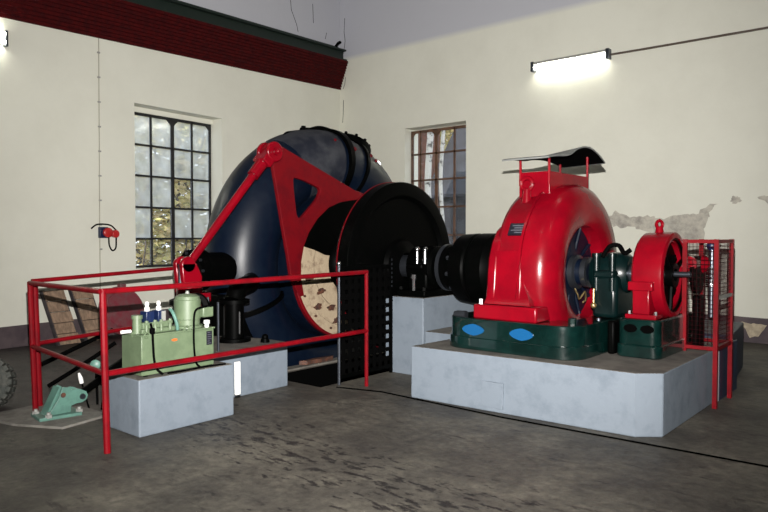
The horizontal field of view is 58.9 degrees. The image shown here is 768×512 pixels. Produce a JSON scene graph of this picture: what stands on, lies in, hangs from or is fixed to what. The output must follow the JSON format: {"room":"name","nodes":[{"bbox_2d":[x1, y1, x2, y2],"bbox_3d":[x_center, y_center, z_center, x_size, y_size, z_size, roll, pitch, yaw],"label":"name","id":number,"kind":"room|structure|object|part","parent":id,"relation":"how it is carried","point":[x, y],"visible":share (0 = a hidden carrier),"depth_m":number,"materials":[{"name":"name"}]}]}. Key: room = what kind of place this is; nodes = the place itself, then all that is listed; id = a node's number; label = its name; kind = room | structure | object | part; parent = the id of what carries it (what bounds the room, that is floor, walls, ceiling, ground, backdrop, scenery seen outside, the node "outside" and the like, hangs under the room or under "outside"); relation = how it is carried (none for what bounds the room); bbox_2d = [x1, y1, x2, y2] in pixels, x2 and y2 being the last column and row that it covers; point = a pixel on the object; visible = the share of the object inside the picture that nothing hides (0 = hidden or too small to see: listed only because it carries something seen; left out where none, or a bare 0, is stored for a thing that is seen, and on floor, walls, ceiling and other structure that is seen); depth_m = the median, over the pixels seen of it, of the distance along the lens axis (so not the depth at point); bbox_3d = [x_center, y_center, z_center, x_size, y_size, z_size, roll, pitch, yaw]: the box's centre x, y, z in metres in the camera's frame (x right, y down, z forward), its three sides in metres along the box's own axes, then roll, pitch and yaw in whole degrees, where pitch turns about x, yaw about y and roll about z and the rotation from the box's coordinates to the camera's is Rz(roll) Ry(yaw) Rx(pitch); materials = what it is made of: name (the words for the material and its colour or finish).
{"room":"power station hall","nodes":[
{"label":"power station hall","id":0,"kind":"room"},
{"bbox_2d":[0,0,339,326],"bbox_3d":[-5.672,-2.508,9.200,0.456,7.600,16.500,1,2,36],"label":"wall","id":1,"kind":"structure","parent":0,"point":[49,115],"depth_m":10.56,"materials":[{"name":"beige paint"}]},
{"bbox_2d":[0,30,7,46],"bbox_3d":[-5.587,-2.976,8.849,0.088,0.215,1.305,1,2,36],"label":"lamp","id":2,"kind":"object","parent":1,"relation":"attached to","point":[3,35],"visible":1,"depth_m":9.33,"materials":[{"name":"grey"}]},
{"bbox_2d":[0,309,171,348],"bbox_3d":[-5.488,1.114,9.167,0.012,0.360,15.300,1,2,36],"label":"baseboard","id":3,"kind":"structure","parent":1,"relation":"attached to","point":[10,336],"depth_m":9.65,"materials":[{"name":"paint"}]},
{"bbox_2d":[97,38,101,288],"bbox_3d":[-4.413,-1.196,10.563,0.024,4.340,0.044,1,2,40],"label":"cable","id":4,"kind":"object","parent":1,"relation":"attached to","point":[98,52],"visible":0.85,"depth_m":10.54,"materials":[{"name":"beige plastic"}]},
{"bbox_2d":[91,223,119,250],"bbox_3d":[-4.349,-0.291,10.602,0.125,0.436,0.438,1,2,36],"label":"wall socket","id":5,"kind":"object","parent":1,"relation":"attached to","point":[103,232],"visible":1,"depth_m":10.60,"materials":[{"name":"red plastic"}]},
{"bbox_2d":[136,266,172,269],"bbox_3d":[-3.634,0.210,11.937,0.315,0.043,1.800,1,2,36],"label":"trim","id":6,"kind":"structure","parent":1,"relation":"attached to","point":[172,266],"depth_m":11.32,"materials":[{"name":"beige paint"}]},
{"bbox_2d":[134,112,210,267],"bbox_3d":[-3.780,-1.126,12.006,0.054,2.620,1.800,1,2,36],"label":"window","id":7,"kind":"structure","parent":1,"relation":"in","point":[190,144],"depth_m":12.02,"materials":[{"name":"clear glass"}]},
{"bbox_2d":[134,106,211,124],"bbox_3d":[-3.789,-2.475,11.975,0.130,0.090,1.830,1,2,36],"label":"trim","id":8,"kind":"structure","parent":1,"relation":"attached to","point":[136,109],"depth_m":11.94,"materials":[{"name":"beige paint"}]},
{"bbox_2d":[0,0,347,89],"bbox_3d":[-3.683,-3.732,11.305,0.250,0.952,9.500,1,2,36],"label":"crane beam","id":9,"kind":"structure","parent":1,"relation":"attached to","point":[121,21],"depth_m":11.50,"materials":[{"name":"red metal"}]},
{"bbox_2d":[124,0,346,60],"bbox_3d":[-3.696,-4.248,11.282,0.220,0.776,9.470,1,2,36],"label":"girder","id":10,"kind":"object","parent":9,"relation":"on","point":[177,7],"visible":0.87,"depth_m":12.64,"materials":[{"name":"metal"}]},
{"bbox_3d":[-3.754,-4.295,11.217,0.050,0.384,9.300,1,2,36],"label":"rail","id":11,"kind":"part","parent":10,"relation":"part of","materials":[{"name":"black paint"}]},
{"bbox_2d":[0,334,767,511],"bbox_3d":[-0.087,1.870,4.696,17.100,0.900,16.000,1,2,40],"label":"floor","id":12,"kind":"structure","parent":0,"point":[293,447],"depth_m":4.74,"materials":[{"name":"concrete"}]},
{"bbox_2d":[0,359,16,406],"bbox_3d":[-3.615,1.154,6.149,0.492,0.523,0.302,0,2,-15],"label":"tyre","id":13,"kind":"object","parent":12,"relation":"on","point":[7,381],"visible":1,"depth_m":6.13,"materials":[{"name":"grey rubber"}]},
{"bbox_3d":[-3.615,1.154,6.149,0.456,0.462,0.272,0,2,-15],"label":"casing","id":14,"kind":"part","parent":13,"relation":"part of","materials":[{"name":"grey rubber"}]},
{"bbox_2d":[0,385,102,428],"bbox_3d":[-2.893,1.252,5.862,0.909,0.270,0.656,1,2,30],"label":"bracket","id":15,"kind":"object","parent":12,"relation":"on","point":[58,412],"visible":1,"depth_m":5.79,"materials":[{"name":"teal metal"}]},
{"bbox_3d":[-2.806,1.355,5.828,0.340,0.028,0.260,-1,2,-42],"label":"plate","id":16,"kind":"part","parent":15,"relation":"part of","materials":[{"name":"green paint"}]},
{"bbox_3d":[-2.811,1.229,5.926,0.022,0.224,0.346,1,2,40],"label":"cheek plate","id":17,"kind":"part","parent":15,"relation":"part of","materials":[{"name":"green paint"}]},
{"bbox_3d":[-2.719,1.231,5.849,0.022,0.224,0.346,1,2,40],"label":"cheek plate","id":18,"kind":"part","parent":15,"relation":"part of","materials":[{"name":"green paint"}]},
{"bbox_2d":[81,358,121,393],"bbox_3d":[-2.502,1.046,6.366,0.130,0.388,0.884,1,2,25],"label":"hydraulic ram","id":19,"kind":"object","parent":15,"relation":"attached to","point":[97,381],"visible":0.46,"depth_m":6.14,"materials":[{"name":"black paint"}]},
{"bbox_2d":[38,289,80,345],"bbox_3d":[-4.697,0.885,9.866,0.378,0.780,0.429,1,2,36],"label":"wooden pallet","id":20,"kind":"object","parent":12,"relation":"on","point":[55,306],"visible":0.93,"depth_m":9.80,"materials":[{"name":"brown wood"}]},
{"bbox_2d":[41,328,112,366],"bbox_3d":[-3.183,0.938,7.072,0.081,0.298,0.822,1,2,33],"label":"pole","id":21,"kind":"object","parent":12,"relation":"on","point":[72,349],"visible":0.7,"depth_m":7.02,"materials":[{"name":"black"}]},
{"bbox_2d":[47,341,116,387],"bbox_3d":[-3.148,1.132,7.104,0.673,0.437,0.086,-1,2,-27],"label":"pole","id":22,"kind":"object","parent":12,"relation":"on","point":[112,344],"visible":0.84,"depth_m":7.04,"materials":[{"name":"black metal"}]},
{"bbox_2d":[68,290,99,340],"bbox_3d":[-4.444,0.875,10.213,0.378,0.780,0.429,1,2,36],"label":"wooden pallet","id":23,"kind":"object","parent":12,"relation":"on","point":[92,312],"visible":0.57,"depth_m":10.13,"materials":[{"name":"brown wood"}]},
{"bbox_2d":[78,373,89,407],"bbox_3d":[-2.710,1.214,6.136,0.100,0.335,0.039,-1,2,-42],"label":"lever","id":24,"kind":"object","parent":12,"relation":"on","point":[80,378],"visible":0.79,"depth_m":6.11,"materials":[{"name":"white plastic"}]},
{"bbox_2d":[90,360,100,404],"bbox_3d":[-2.653,1.164,6.258,0.081,0.424,0.093,1,2,40],"label":"handle","id":25,"kind":"object","parent":12,"relation":"on","point":[95,363],"visible":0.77,"depth_m":6.24,"materials":[{"name":"green paint"}]},
{"bbox_3d":[-2.659,1.190,6.294,0.024,0.371,0.034,1,2,40],"label":"stem","id":26,"kind":"part","parent":25,"relation":"part of","materials":[{"name":"black metal"}]},
{"bbox_2d":[98,283,143,334],"bbox_3d":[-4.119,0.832,10.699,0.272,0.800,0.778,1,2,40],"label":"round cover","id":27,"kind":"object","parent":12,"relation":"on","point":[120,306],"visible":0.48,"depth_m":10.64,"materials":[{"name":"metal"}]},
{"bbox_2d":[109,360,233,437],"bbox_3d":[-1.888,1.164,5.822,0.762,0.448,0.900,1,2,40],"label":"concrete plinth","id":28,"kind":"object","parent":12,"relation":"on","point":[140,406],"visible":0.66,"depth_m":5.46,"materials":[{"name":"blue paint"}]},
{"bbox_2d":[120,291,225,376],"bbox_3d":[-1.792,0.624,5.649,0.378,0.642,0.881,1,2,40],"label":"hydraulic power unit","id":29,"kind":"object","parent":28,"relation":"on","point":[153,338],"visible":0.99,"depth_m":5.55,"materials":[{"name":"green paint"}]},
{"bbox_3d":[-2.018,0.592,5.315,0.028,0.027,0.080,1,2,40],"label":"handle","id":30,"kind":"part","parent":29,"relation":"part of","materials":[{"name":"white plastic"}]},
{"bbox_3d":[-1.908,0.402,5.472,0.041,0.080,0.042,1,2,40],"label":"white knob","id":31,"kind":"part","parent":29,"relation":"part of","materials":[{"name":"white plastic"}]},
{"bbox_3d":[-1.840,0.400,5.552,0.041,0.080,0.042,1,2,40],"label":"white knob","id":32,"kind":"part","parent":29,"relation":"part of","materials":[{"name":"white plastic"}]},
{"bbox_3d":[-1.798,0.781,5.691,0.300,0.310,0.680,1,2,40],"label":"tank","id":33,"kind":"part","parent":29,"relation":"part of","materials":[{"name":"green metal"}]},
{"bbox_3d":[-1.799,0.619,5.687,0.318,0.014,0.696,1,2,40],"label":"tank lid","id":34,"kind":"part","parent":29,"relation":"part of","materials":[{"name":"green paint"}]},
{"bbox_3d":[-1.683,0.464,5.820,0.250,0.290,0.250,1,2,40],"label":"motor","id":35,"kind":"part","parent":29,"relation":"part of","materials":[{"name":"green paint"}]},
{"bbox_3d":[-1.494,0.699,5.815,0.003,0.117,0.055,1,2,40],"label":"instruction plate","id":36,"kind":"part","parent":29,"relation":"part of","materials":[{"name":"black metal"}]},
{"bbox_2d":[169,256,210,324],"bbox_3d":[-1.983,0.448,6.940,0.440,0.892,0.440,1,2,40],"label":"servomotor","id":37,"kind":"object","parent":12,"relation":"on","point":[185,269],"visible":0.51,"depth_m":6.84,"materials":[{"name":"red paint"}]},
{"bbox_2d":[189,141,282,261],"bbox_3d":[-1.569,-0.579,7.265,0.300,1.376,1.175,1,2,40],"label":"rod","id":38,"kind":"object","parent":37,"relation":"attached to","point":[265,158],"visible":0.98,"depth_m":7.37,"materials":[{"name":"red paint"}]},
{"bbox_3d":[-1.679,-0.459,7.226,0.094,1.139,0.971,2,2,44],"label":"rod","id":39,"kind":"part","parent":38,"relation":"part of","materials":[{"name":"red paint"}]},
{"bbox_2d":[27,267,368,453],"bbox_3d":[-1.751,0.752,6.516,1.816,1.236,2.885,1,2,40],"label":"guard railing","id":40,"kind":"object","parent":12,"relation":"on","point":[36,349],"visible":0.79,"depth_m":5.97,"materials":[{"name":"red metal"}]},
{"bbox_3d":[-3.119,0.807,6.039,0.138,1.154,0.050,2,2,43],"label":"post","id":41,"kind":"part","parent":40,"relation":"part of","materials":[{"name":"red metal"}]},
{"bbox_3d":[-3.147,0.803,6.177,0.116,1.153,0.048,1,2,40],"label":"post","id":42,"kind":"part","parent":40,"relation":"part of","materials":[{"name":"red metal"}]},
{"bbox_3d":[-2.595,0.248,5.473,0.042,0.058,1.630,-2,2,-44],"label":"rail","id":43,"kind":"part","parent":40,"relation":"part of","materials":[{"name":"red metal"}]},
{"bbox_3d":[-2.565,0.825,5.467,0.042,0.055,1.603,-2,2,-44],"label":"rail","id":44,"kind":"part","parent":40,"relation":"part of","materials":[{"name":"red metal"}]},
{"bbox_3d":[-2.671,0.740,6.735,0.040,0.113,1.472,1,2,40],"label":"rail","id":45,"kind":"part","parent":40,"relation":"part of","materials":[{"name":"red metal"}]},
{"bbox_3d":[-2.711,0.179,6.734,0.040,0.103,1.502,1,2,40],"label":"rail","id":46,"kind":"part","parent":40,"relation":"part of","materials":[{"name":"red metal"}]},
{"bbox_3d":[-2.005,0.826,4.886,0.049,1.178,0.110,-1,2,-41],"label":"post","id":47,"kind":"part","parent":40,"relation":"part of","materials":[{"name":"red metal"}]},
{"bbox_3d":[-1.107,0.210,5.963,0.044,0.072,2.861,1,2,41],"label":"rail","id":48,"kind":"part","parent":40,"relation":"part of","materials":[{"name":"red metal"}]},
{"bbox_3d":[-1.097,0.812,5.971,0.044,0.055,2.860,1,2,40],"label":"rail","id":49,"kind":"part","parent":40,"relation":"part of","materials":[{"name":"red metal"}]},
{"bbox_3d":[-0.182,0.756,7.056,0.038,1.195,0.040,1,2,40],"label":"post","id":50,"kind":"part","parent":40,"relation":"part of","materials":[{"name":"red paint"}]},
{"bbox_2d":[191,292,219,350],"bbox_3d":[-1.734,0.624,6.452,0.332,0.568,0.296,0,2,0],"label":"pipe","id":51,"kind":"object","parent":12,"relation":"on","point":[204,301],"visible":0.23,"depth_m":6.41,"materials":[{"name":"black metal"}]},
{"bbox_2d":[234,361,240,394],"bbox_3d":[-1.283,1.069,5.952,0.025,0.290,0.050,1,2,40],"label":"conduit cover","id":52,"kind":"object","parent":12,"relation":"attached to","point":[237,387],"visible":1,"depth_m":5.94,"materials":[{"name":"white plastic"}]},
{"bbox_2d":[214,334,287,397],"bbox_3d":[-1.765,1.079,7.023,1.110,0.550,1.060,1,2,40],"label":"concrete plinth","id":53,"kind":"object","parent":12,"relation":"on","point":[263,370],"depth_m":6.82,"materials":[{"name":"blue paint"}]},
{"bbox_3d":[-1.231,0.848,7.038,0.098,0.088,0.100,1,2,40],"label":"pipe cap","id":54,"kind":"part","parent":53,"relation":"part of","materials":[{"name":"black metal"}]},
{"bbox_2d":[287,353,376,371],"bbox_3d":[-0.487,1.748,8.698,0.140,0.920,2.820,1,2,40],"label":"trim","id":55,"kind":"structure","parent":12,"relation":"attached to","point":[295,367],"depth_m":8.10,"materials":[{"name":"concrete"}]},
{"bbox_2d":[299,355,332,364],"bbox_3d":[-0.802,1.273,8.316,0.099,0.050,0.564,1,2,40],"label":"rusty offcut","id":56,"kind":"object","parent":55,"relation":"on","point":[326,358],"visible":1,"depth_m":8.25,"materials":[{"name":"brown metal"}]},
{"bbox_2d":[287,353,388,386],"bbox_3d":[-0.427,1.764,8.648,0.015,0.890,2.820,1,2,40],"label":"pit","id":57,"kind":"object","parent":12,"relation":"attached to","point":[325,375],"depth_m":8.26,"materials":[{"name":"black"}]},
{"bbox_2d":[336,257,392,384],"bbox_3d":[-0.200,0.682,7.438,0.050,1.320,0.895,1,2,40],"label":"guard","id":58,"kind":"object","parent":12,"relation":"on","point":[387,339],"visible":0.93,"depth_m":7.41,"materials":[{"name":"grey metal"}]},
{"bbox_3d":[-0.471,0.722,7.115,0.032,1.260,0.034,1,2,40],"label":"post","id":59,"kind":"part","parent":58,"relation":"part of","materials":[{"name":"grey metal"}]},
{"bbox_3d":[0.078,0.673,7.769,0.030,1.320,0.030,1,2,40],"label":"post","id":60,"kind":"part","parent":58,"relation":"part of","materials":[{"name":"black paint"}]},
{"bbox_2d":[393,294,475,374],"bbox_3d":[0.646,0.887,8.102,0.450,0.875,1.200,1,2,40],"label":"concrete plinth","id":61,"kind":"object","parent":12,"relation":"on","point":[412,316],"visible":0.39,"depth_m":7.67,"materials":[{"name":"blue paint"}]},
{"bbox_2d":[396,246,452,297],"bbox_3d":[0.501,0.169,7.909,0.410,0.570,0.750,1,2,40],"label":"bearing","id":62,"kind":"object","parent":61,"relation":"on","point":[420,262],"visible":0.8,"depth_m":7.70,"materials":[{"name":"black paint"}]},
{"bbox_2d":[399,255,407,276],"bbox_3d":[0.360,0.120,8.059,1.200,0.260,0.260,1,2,40],"label":"shaft","id":63,"kind":"object","parent":62,"relation":"on","point":[402,266],"visible":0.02,"depth_m":8.03,"materials":[{"name":"grey metal"}]},
{"bbox_2d":[335,182,449,346],"bbox_3d":[0.189,0.116,8.203,0.248,2.016,2.016,1,2,40],"label":"flywheel","id":64,"kind":"object","parent":63,"relation":"attached to","point":[390,219],"visible":0.55,"depth_m":7.96,"materials":[{"name":"black paint"}]},
{"bbox_2d":[434,233,495,302],"bbox_3d":[1.057,0.136,7.474,0.860,0.770,0.770,1,2,40],"label":"coupling","id":65,"kind":"object","parent":63,"relation":"attached to","point":[460,267],"visible":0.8,"depth_m":7.22,"materials":[{"name":"black paint"}]},
{"bbox_2d":[415,247,419,263],"bbox_3d":[0.377,-0.010,7.702,0.060,0.190,0.060,1,2,40],"label":"cup","id":66,"kind":"object","parent":62,"relation":"on","point":[417,257],"depth_m":7.68,"materials":[{"name":"silver metal"}]},
{"bbox_3d":[0.517,0.416,7.935,0.410,0.075,0.700,1,2,40],"label":"plate","id":67,"kind":"part","parent":62,"relation":"part of","materials":[{"name":"black paint"}]},
{"bbox_2d":[422,247,427,263],"bbox_3d":[0.461,-0.008,7.631,0.060,0.190,0.060,1,2,40],"label":"cup","id":68,"kind":"object","parent":62,"relation":"on","point":[425,257],"depth_m":7.61,"materials":[{"name":"silver metal"}]},
{"bbox_2d":[425,327,451,343],"bbox_3d":[1.082,1.075,7.884,0.495,0.510,1.380,1,2,40],"label":"concrete ledge","id":69,"kind":"object","parent":12,"relation":"on","point":[441,334],"visible":0.11,"depth_m":7.45,"materials":[{"name":"blue paint"}]},
{"bbox_2d":[336,387,767,467],"bbox_3d":[2.232,1.413,4.922,6.855,0.019,0.149,1,2,38],"label":"trim","id":70,"kind":"structure","parent":12,"relation":"on","point":[713,456],"depth_m":5.42,"materials":[{"name":"black"}]},
{"bbox_2d":[411,337,733,436],"bbox_3d":[1.927,1.112,6.752,2.314,0.500,2.430,1,2,40],"label":"concrete plinth","id":71,"kind":"object","parent":12,"relation":"on","point":[606,392],"depth_m":5.71,"materials":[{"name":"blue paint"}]},
{"bbox_2d":[481,380,503,409],"bbox_3d":[0.957,1.228,6.015,0.220,0.230,0.020,1,2,40],"label":"cover plate","id":72,"kind":"object","parent":71,"relation":"attached to","point":[491,392],"visible":1,"depth_m":6.00,"materials":[{"name":"grey metal"}]},
{"bbox_2d":[450,310,624,360],"bbox_3d":[1.750,0.683,6.915,1.380,0.349,2.090,1,2,40],"label":"bed","id":73,"kind":"object","parent":71,"relation":"on","point":[573,339],"visible":0.71,"depth_m":6.03,"materials":[{"name":"green paint"}]},
{"bbox_2d":[474,146,616,322],"bbox_3d":[1.747,-0.034,6.891,0.720,2.143,1.980,1,2,40],"label":"generator","id":74,"kind":"object","parent":73,"relation":"on","point":[540,257],"visible":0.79,"depth_m":6.35,"materials":[{"name":"red paint"}]},
{"bbox_3d":[1.260,-0.245,6.320,0.210,0.120,0.081,1,2,40],"label":"name plate","id":75,"kind":"part","parent":74,"relation":"part of","materials":[{"name":"black metal"}]},
{"bbox_3d":[1.338,-0.817,6.670,0.025,0.260,0.026,1,2,40],"label":"canopy rod","id":76,"kind":"part","parent":74,"relation":"part of","materials":[{"name":"red paint"}]},
{"bbox_3d":[1.572,-0.811,6.474,0.025,0.260,0.026,1,2,40],"label":"canopy rod","id":77,"kind":"part","parent":74,"relation":"part of","materials":[{"name":"red paint"}]},
{"bbox_3d":[2.134,-0.872,7.143,0.025,0.345,0.026,1,2,40],"label":"canopy rod","id":78,"kind":"part","parent":74,"relation":"part of","materials":[{"name":"red paint"}]},
{"bbox_2d":[589,243,632,353],"bbox_3d":[2.211,0.370,6.512,0.392,0.997,0.900,1,2,40],"label":"bearing","id":79,"kind":"object","parent":71,"relation":"on","point":[608,271],"visible":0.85,"depth_m":6.30,"materials":[{"name":"green paint"}]},
{"bbox_2d":[592,253,601,290],"bbox_3d":[1.986,0.147,6.356,0.088,0.350,0.090,1,2,40],"label":"pot","id":80,"kind":"object","parent":79,"relation":"on","point":[597,268],"depth_m":6.33,"materials":[{"name":"green paint"}]},
{"bbox_2d":[607,253,616,291],"bbox_3d":[2.101,0.150,6.259,0.088,0.350,0.090,1,2,40],"label":"pot","id":81,"kind":"object","parent":79,"relation":"on","point":[611,268],"depth_m":6.23,"materials":[{"name":"green paint"}]},
{"bbox_2d":[628,265,631,280],"bbox_3d":[2.237,0.164,6.485,0.500,0.170,0.170,1,2,40],"label":"shaft","id":82,"kind":"object","parent":79,"relation":"on","point":[630,267],"visible":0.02,"depth_m":6.34,"materials":[{"name":"grey metal"}]},
{"bbox_2d":[617,311,691,359],"bbox_3d":[2.525,0.707,6.291,0.390,0.335,1.050,1,2,40],"label":"bed","id":83,"kind":"object","parent":71,"relation":"on","point":[659,339],"visible":0.87,"depth_m":5.92,"materials":[{"name":"green metal"}]},
{"bbox_2d":[625,219,682,319],"bbox_3d":[2.526,0.112,6.240,0.295,0.901,0.900,1,2,40],"label":"exciter","id":84,"kind":"object","parent":83,"relation":"on","point":[657,294],"visible":0.88,"depth_m":5.99,"materials":[{"name":"red paint"}]},
{"bbox_2d":[674,271,690,276],"bbox_3d":[2.668,0.164,6.123,0.175,0.048,0.048,1,2,40],"label":"shaft","id":85,"kind":"object","parent":84,"relation":"attached to","point":[676,273],"visible":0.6,"depth_m":6.09,"materials":[{"name":"grey metal"}]},
{"bbox_3d":[3.137,1.122,6.403,0.012,0.500,0.070,1,2,40],"label":"edge strip","id":86,"kind":"part","parent":71,"relation":"part of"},
{"bbox_2d":[688,243,713,345],"bbox_3d":[3.020,0.360,6.441,0.303,1.020,0.370,1,2,40],"label":"machine","id":87,"kind":"object","parent":12,"relation":"on","point":[710,246],"visible":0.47,"depth_m":6.40,"materials":[{"name":"red paint"}]},
{"bbox_3d":[3.041,-0.096,6.299,0.100,0.100,0.100,1,2,40],"label":"knob","id":88,"kind":"part","parent":87,"relation":"part of","materials":[{"name":"blue plastic"}]},
{"bbox_2d":[682,239,734,408],"bbox_3d":[3.057,0.606,6.416,0.308,1.530,0.568,1,2,40],"label":"cage","id":89,"kind":"object","parent":12,"relation":"on","point":[727,296],"visible":0.95,"depth_m":6.26,"materials":[{"name":"red paint"}]},
{"bbox_3d":[2.783,0.359,6.293,0.038,1.030,0.038,1,2,40],"label":"post","id":90,"kind":"part","parent":89,"relation":"part of","materials":[{"name":"red metal"}]},
{"bbox_3d":[3.124,0.348,6.699,0.038,1.030,0.038,1,2,40],"label":"post","id":91,"kind":"part","parent":89,"relation":"part of","materials":[{"name":"red metal"}]},
{"bbox_3d":[2.990,0.614,6.126,0.038,1.530,0.038,1,2,40],"label":"leg","id":92,"kind":"part","parent":89,"relation":"part of","materials":[{"name":"red paint"}]},
{"bbox_3d":[3.331,0.603,6.532,0.038,1.530,0.038,1,2,40],"label":"leg","id":93,"kind":"part","parent":89,"relation":"part of","materials":[{"name":"red paint"}]},
{"bbox_2d":[704,320,743,374],"bbox_3d":[3.264,1.055,8.077,1.858,0.540,1.280,1,2,40],"label":"concrete plinth","id":94,"kind":"object","parent":12,"relation":"on","point":[737,326],"visible":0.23,"depth_m":7.69,"materials":[{"name":"blue paint"}]},
{"bbox_2d":[718,340,736,400],"bbox_3d":[3.385,1.113,6.697,0.016,0.500,0.680,1,2,40],"label":"panel","id":95,"kind":"object","parent":12,"relation":"attached to","point":[723,353],"visible":0.57,"depth_m":6.59,"materials":[{"name":"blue metal"}]},
{"bbox_2d":[340,0,767,318],"bbox_3d":[5.018,-2.544,10.502,16.900,7.600,0.457,1,2,40],"label":"wall","id":96,"kind":"structure","parent":0,"point":[679,131],"depth_m":11.40,"materials":[{"name":"beige paint"}]},
{"bbox_2d":[411,125,465,243],"bbox_3d":[1.150,-1.241,13.787,1.480,2.690,0.054,1,2,40],"label":"window","id":97,"kind":"structure","parent":96,"relation":"in","point":[436,131],"depth_m":13.80,"materials":[{"name":"metal"}]},
{"bbox_2d":[530,48,610,72],"bbox_3d":[3.178,-3.342,11.648,1.420,0.170,0.128,1,2,40],"label":"lamp","id":98,"kind":"object","parent":96,"relation":"attached to","point":[606,53],"visible":1,"depth_m":11.59,"materials":[{"name":"grey plastic"}]},
{"bbox_2d":[611,26,767,55],"bbox_3d":[6.771,-3.249,8.682,7.900,0.046,0.036,1,2,40],"label":"conduit pipe","id":99,"kind":"object","parent":96,"relation":"attached to","point":[761,28],"visible":1,"depth_m":10.40,"materials":[{"name":"brown"}]},
{"bbox_2d":[705,314,767,343],"bbox_3d":[5.061,1.071,10.266,15.800,0.386,0.016,1,2,40],"label":"baseboard","id":100,"kind":"structure","parent":96,"relation":"attached to","point":[755,330],"depth_m":9.96,"materials":[{"name":"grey paint"}]},
{"bbox_3d":[-0.559,2.203,8.889,2.600,0.100,4.200,1,2,40],"label":"floor","id":101,"kind":"structure","parent":0,"visible":0},
{"bbox_2d":[181,126,391,366],"bbox_3d":[-0.804,0.219,8.739,1.555,3.873,3.935,1,2,40],"label":"turbine","id":102,"kind":"object","parent":101,"relation":"on","point":[290,220],"visible":0.62,"depth_m":8.08,"materials":[{"name":"blue paint"}]},
{"bbox_3d":[-1.111,-1.153,8.760,0.922,1.016,0.886,1,2,40],"label":"casing","id":103,"kind":"part","parent":102,"relation":"part of","materials":[{"name":"blue paint"}]},
{"bbox_3d":[-0.808,0.617,8.303,0.046,0.082,0.130,1,2,40],"label":"guide vane lever","id":104,"kind":"part","parent":102,"relation":"part of","materials":[{"name":"brown metal"}]},
{"bbox_3d":[-0.763,0.432,8.352,0.046,0.078,0.131,1,2,40],"label":"guide vane lever","id":105,"kind":"part","parent":102,"relation":"part of","materials":[{"name":"brown metal"}]},
{"bbox_3d":[-0.654,0.643,8.488,0.046,0.071,0.135,1,2,40],"label":"guide vane lever","id":106,"kind":"part","parent":102,"relation":"part of","materials":[{"name":"brown metal"}]},
{"label":"outside","id":107,"kind":"structure","parent":0,"visible":0},
{"bbox_3d":[-8.901,1.240,21.872,18.300,0.200,30.000,1,2,40],"label":"ground","id":108,"kind":"structure","parent":107,"visible":0},
{"bbox_2d":[135,126,206,267],"bbox_3d":[-5.180,-1.694,17.047,4.159,6.061,8.538,1,2,40],"label":"bush","id":109,"kind":"object","parent":108,"relation":"on","point":[161,253],"visible":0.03,"depth_m":15.74,"materials":[{"name":"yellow plant"}]},
{"bbox_2d":[440,129,453,150],"bbox_3d":[2.384,-3.374,23.248,2.702,9.114,2.446,1,2,40],"label":"bush","id":110,"kind":"object","parent":108,"relation":"on","point":[448,133],"visible":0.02,"depth_m":22.86,"materials":[{"name":"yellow plant"}]},
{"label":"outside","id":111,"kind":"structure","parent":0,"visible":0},
{"bbox_3d":[10.860,1.407,15.866,19.700,0.200,13.800,1,2,40],"label":"ground","id":112,"kind":"structure","parent":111,"visible":0},
{"bbox_2d":[425,132,433,198],"bbox_3d":[1.205,-1.853,18.033,0.317,6.208,0.234,1,2,40],"label":"birch trunk","id":113,"kind":"object","parent":112,"relation":"on","point":[430,136],"visible":0.2,"depth_m":17.98,"materials":[{"name":"white plant"}]},
{"bbox_2d":[418,128,465,243],"bbox_3d":[3.798,-1.893,19.416,10.800,6.200,1.900,1,2,40],"label":"outbuilding","id":114,"kind":"structure","parent":112,"relation":"on","point":[460,133],"depth_m":20.25,"materials":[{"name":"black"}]},
{"bbox_2d":[439,130,444,222],"bbox_3d":[1.484,-1.832,17.277,0.241,6.204,0.154,1,2,40],"label":"birch trunk","id":115,"kind":"object","parent":112,"relation":"on","point":[443,132],"visible":0.36,"depth_m":17.27,"materials":[{"name":"white plant"}]}
]}

